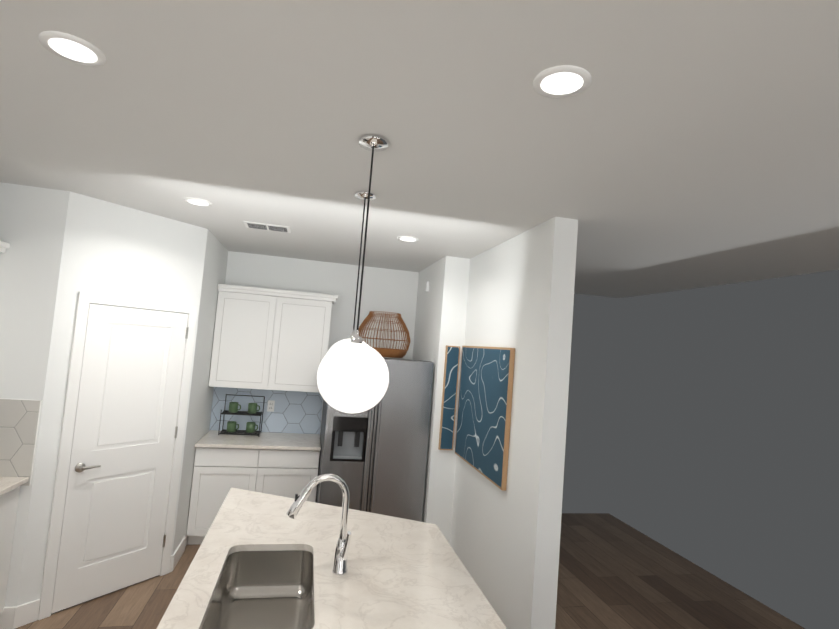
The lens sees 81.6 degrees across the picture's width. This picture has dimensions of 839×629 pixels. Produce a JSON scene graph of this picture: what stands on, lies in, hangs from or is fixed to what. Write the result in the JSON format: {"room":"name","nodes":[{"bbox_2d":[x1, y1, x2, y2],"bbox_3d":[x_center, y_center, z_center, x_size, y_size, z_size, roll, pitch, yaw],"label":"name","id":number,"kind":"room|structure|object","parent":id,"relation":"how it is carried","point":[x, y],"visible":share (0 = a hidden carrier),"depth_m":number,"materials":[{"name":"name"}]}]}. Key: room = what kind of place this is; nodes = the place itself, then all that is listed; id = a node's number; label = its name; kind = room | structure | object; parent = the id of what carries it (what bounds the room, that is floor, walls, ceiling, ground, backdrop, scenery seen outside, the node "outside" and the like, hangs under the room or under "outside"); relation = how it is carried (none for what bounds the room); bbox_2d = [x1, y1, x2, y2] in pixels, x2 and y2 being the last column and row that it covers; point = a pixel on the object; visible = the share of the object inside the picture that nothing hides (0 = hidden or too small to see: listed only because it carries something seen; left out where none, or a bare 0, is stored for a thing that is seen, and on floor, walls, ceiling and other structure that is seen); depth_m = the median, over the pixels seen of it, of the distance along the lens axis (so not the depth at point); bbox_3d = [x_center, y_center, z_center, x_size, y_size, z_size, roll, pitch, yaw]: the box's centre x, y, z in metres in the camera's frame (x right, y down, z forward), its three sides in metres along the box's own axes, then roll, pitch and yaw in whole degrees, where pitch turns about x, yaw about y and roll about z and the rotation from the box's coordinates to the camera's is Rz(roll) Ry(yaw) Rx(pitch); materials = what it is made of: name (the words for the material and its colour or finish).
{"room":"kitchen","nodes":[
{"label":"kitchen","id":0,"kind":"room"},
{"bbox_2d":[0,182,227,606],"bbox_3d":[-2.556,0.604,3.924,1.380,2.740,1.740,5,-4,-12],"label":"wall","id":1,"kind":"structure","parent":0,"point":[61,252],"depth_m":3.15,"materials":[{"name":"white paint"}]},
{"bbox_2d":[0,244,3,252],"bbox_3d":[-2.753,0.020,2.658,0.322,0.944,0.689,5,-4,-12],"label":"upper cabinet","id":2,"kind":"object","parent":1,"relation":"attached to","point":[1,245],"depth_m":3.02,"materials":[{"name":"white wood"}]},
{"bbox_2d":[0,398,41,485],"bbox_3d":[-2.727,0.774,2.980,0.657,0.529,0.009,5,-4,-12],"label":"backsplash","id":3,"kind":"structure","parent":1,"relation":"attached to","point":[19,421],"depth_m":3.03,"materials":[{"name":"white tile"}]},
{"bbox_2d":[0,536,185,628],"bbox_3d":[-1.104,1.991,3.362,3.047,0.130,2.020,5,-4,-12],"label":"baseboard","id":4,"kind":"structure","parent":1,"relation":"attached to","point":[13,617],"depth_m":3.02,"materials":[{"name":"white paint"}]},
{"bbox_2d":[38,292,197,619],"bbox_3d":[-2.107,0.934,3.507,0.614,2.098,0.614,5,-4,-12],"label":"door","id":5,"kind":"structure","parent":1,"relation":"attached to","point":[113,512],"depth_m":3.45,"materials":[{"name":"white paint"}]},
{"bbox_2d":[225,251,418,432],"bbox_3d":[-0.961,0.815,5.228,2.320,2.740,0.120,5,-4,-12],"label":"wall","id":6,"kind":"structure","parent":0,"point":[384,290],"depth_m":5.25,"materials":[{"name":"white paint"}]},
{"bbox_2d":[209,387,322,433],"bbox_3d":[-1.564,0.996,5.017,1.090,0.540,0.008,5,-4,-12],"label":"backsplash","id":7,"kind":"structure","parent":6,"relation":"attached to","point":[299,412],"depth_m":5.03,"materials":[{"name":"grey tile"}]},
{"bbox_2d":[267,400,274,411],"bbox_3d":[-1.534,0.945,5.019,0.070,0.115,0.006,5,-4,-12],"label":"electrical outlet","id":8,"kind":"object","parent":7,"relation":"attached to","point":[270,405],"visible":1,"depth_m":5.02,"materials":[{"name":"white plastic"}]},
{"bbox_2d":[209,284,337,392],"bbox_3d":[-1.441,0.253,4.883,1.129,0.979,0.370,5,-4,-12],"label":"upper cabinet","id":9,"kind":"object","parent":6,"relation":"attached to","point":[270,339],"visible":0.9,"depth_m":4.74,"materials":[{"name":"white wood"}]},
{"bbox_2d":[15,513,804,628],"bbox_3d":[-0.331,1.958,0.541,7.800,0.060,9.780,5,-4,-12],"label":"floor","id":10,"kind":"structure","parent":0,"point":[614,572],"depth_m":3.97,"materials":[{"name":"brown wood"}]},
{"bbox_2d":[0,494,3,521],"bbox_3d":[-2.691,1.428,2.442,0.602,0.882,0.591,5,-4,-12],"label":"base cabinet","id":11,"kind":"object","parent":10,"relation":"on","point":[2,496],"depth_m":2.86,"materials":[{"name":"white wood"}]},
{"bbox_2d":[0,477,28,495],"bbox_3d":[-2.342,0.909,1.165,0.644,0.030,3.679,5,-4,-12],"label":"countertop","id":12,"kind":"structure","parent":11,"relation":"on","point":[7,484],"depth_m":2.91,"materials":[{"name":"stone"}]},
{"bbox_2d":[0,486,19,613],"bbox_3d":[-2.772,1.446,2.800,0.602,0.882,0.267,5,-4,-12],"label":"base cabinet","id":13,"kind":"object","parent":10,"relation":"on","point":[8,505],"depth_m":2.94,"materials":[{"name":"white wood"}]},
{"bbox_2d":[187,447,319,544],"bbox_3d":[-1.550,1.666,4.668,1.081,0.882,0.602,5,-4,-12],"label":"base cabinet","id":14,"kind":"object","parent":10,"relation":"on","point":[218,473],"visible":0.58,"depth_m":4.36,"materials":[{"name":"white wood"}]},
{"bbox_2d":[195,430,320,450],"bbox_3d":[-1.509,1.210,4.682,1.084,0.030,0.644,5,-4,-12],"label":"countertop","id":15,"kind":"structure","parent":14,"relation":"on","point":[266,440],"depth_m":4.55,"materials":[{"name":"stone"}]},
{"bbox_2d":[218,394,264,436],"bbox_3d":[-1.757,0.998,4.819,0.378,0.369,0.218,5,-4,-12],"label":"mug rack","id":16,"kind":"object","parent":15,"relation":"on","point":[251,411],"visible":1,"depth_m":4.79,"materials":[{"name":"black metal"}]},
{"bbox_2d":[157,487,506,628],"bbox_3d":[-0.231,1.527,1.298,1.198,0.914,3.970,5,-4,-12],"label":"kitchen island","id":17,"kind":"object","parent":10,"relation":"on","point":[262,561],"visible":1,"depth_m":2.20,"materials":[{"name":"white stone"}]},
{"bbox_2d":[287,474,350,575],"bbox_3d":[-0.423,0.892,2.055,0.278,0.420,0.138,5,-4,-12],"label":"faucet","id":18,"kind":"object","parent":17,"relation":"on","point":[341,555],"visible":1,"depth_m":2.08,"materials":[{"name":"silver metal"}]},
{"bbox_2d":[315,358,433,521],"bbox_3d":[-0.479,1.295,4.659,0.910,1.785,1.055,5,-4,-12],"label":"fridge","id":19,"kind":"object","parent":10,"relation":"on","point":[374,458],"visible":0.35,"depth_m":4.23,"materials":[{"name":"grey metal"}]},
{"bbox_2d":[359,311,410,357],"bbox_3d":[-0.355,0.198,4.789,0.543,0.431,0.543,5,-4,-12],"label":"basket","id":20,"kind":"object","parent":19,"relation":"on","point":[389,352],"visible":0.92,"depth_m":4.66,"materials":[{"name":"wicker"}]},
{"bbox_2d":[0,0,838,297],"bbox_3d":[-0.114,-0.827,0.728,7.800,0.060,9.780,5,-4,-12],"label":"ceiling","id":21,"kind":"structure","parent":0,"point":[682,144],"depth_m":1.84,"materials":[{"name":"white paint"}]},
{"bbox_2d":[38,31,105,65],"bbox_3d":[-1.066,-0.816,1.498,0.170,0.008,0.170,5,-4,-12],"label":"recessed light","id":22,"kind":"object","parent":21,"relation":"in","point":[75,49],"visible":1,"depth_m":1.49,"materials":[{"name":"white paint"}]},
{"bbox_2d":[184,198,211,205],"bbox_3d":[-1.444,-0.733,3.174,0.170,0.008,0.170,5,-4,-12],"label":"recessed light","id":23,"kind":"object","parent":21,"relation":"in","point":[197,201],"visible":0.96,"depth_m":3.15,"materials":[{"name":"white paint"}]},
{"bbox_2d":[243,221,290,232],"bbox_3d":[-1.170,-0.672,3.746,0.340,0.009,0.200,5,-4,-12],"label":"ceiling vent","id":24,"kind":"object","parent":21,"relation":"in","point":[270,227],"visible":1,"depth_m":3.72,"materials":[{"name":"white metal"}]},
{"bbox_2d":[326,191,375,354],"bbox_3d":[-0.347,-0.132,2.704,0.285,1.094,0.285,5,-4,-12],"label":"pendant light","id":25,"kind":"object","parent":21,"relation":"hanging from","point":[361,195],"visible":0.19,"depth_m":2.70,"materials":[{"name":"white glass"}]},
{"bbox_2d":[317,135,388,412],"bbox_3d":[-0.232,-0.162,1.972,0.285,1.114,0.285,5,-4,-12],"label":"pendant light","id":26,"kind":"object","parent":21,"relation":"hanging from","point":[353,376],"visible":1,"depth_m":1.85,"materials":[{"name":"white glass"}]},
{"bbox_2d":[397,236,418,241],"bbox_3d":[-0.090,-0.587,3.780,0.170,0.008,0.170,5,-4,-12],"label":"recessed light","id":27,"kind":"object","parent":21,"relation":"in","point":[407,238],"visible":0.94,"depth_m":3.76,"materials":[{"name":"white paint"}]},
{"bbox_2d":[533,65,590,97],"bbox_3d":[0.430,-0.701,1.470,0.170,0.008,0.170,5,-4,-12],"label":"recessed light","id":28,"kind":"object","parent":21,"relation":"in","point":[565,80],"visible":1,"depth_m":1.46,"materials":[{"name":"white paint"}]},
{"bbox_2d":[412,216,577,628],"bbox_3d":[0.367,0.842,4.089,0.380,2.740,2.680,5,-4,-12],"label":"wall","id":29,"kind":"structure","parent":0,"point":[516,292],"depth_m":3.16,"materials":[{"name":"white paint"}]},
{"bbox_2d":[424,282,428,291],"bbox_3d":[0.074,-0.280,4.930,0.029,0.100,0.080,5,-4,-12],"label":"sensor","id":30,"kind":"object","parent":29,"relation":"attached to","point":[426,288],"visible":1,"depth_m":4.89,"materials":[{"name":"white plastic"}]},
{"bbox_2d":[438,345,459,449],"bbox_3d":[0.263,0.732,4.289,0.125,0.910,0.032,5,-4,-12],"label":"framed artwork","id":31,"kind":"object","parent":29,"relation":"attached to","point":[450,380],"depth_m":4.27,"materials":[{"name":"brown wood"}]},
{"bbox_2d":[454,346,514,490],"bbox_3d":[0.475,0.718,3.755,0.032,0.940,1.070,5,-4,-12],"label":"framed artwork","id":32,"kind":"object","parent":29,"relation":"attached to","point":[484,412],"depth_m":3.60,"materials":[{"name":"brown wood"}]}
]}

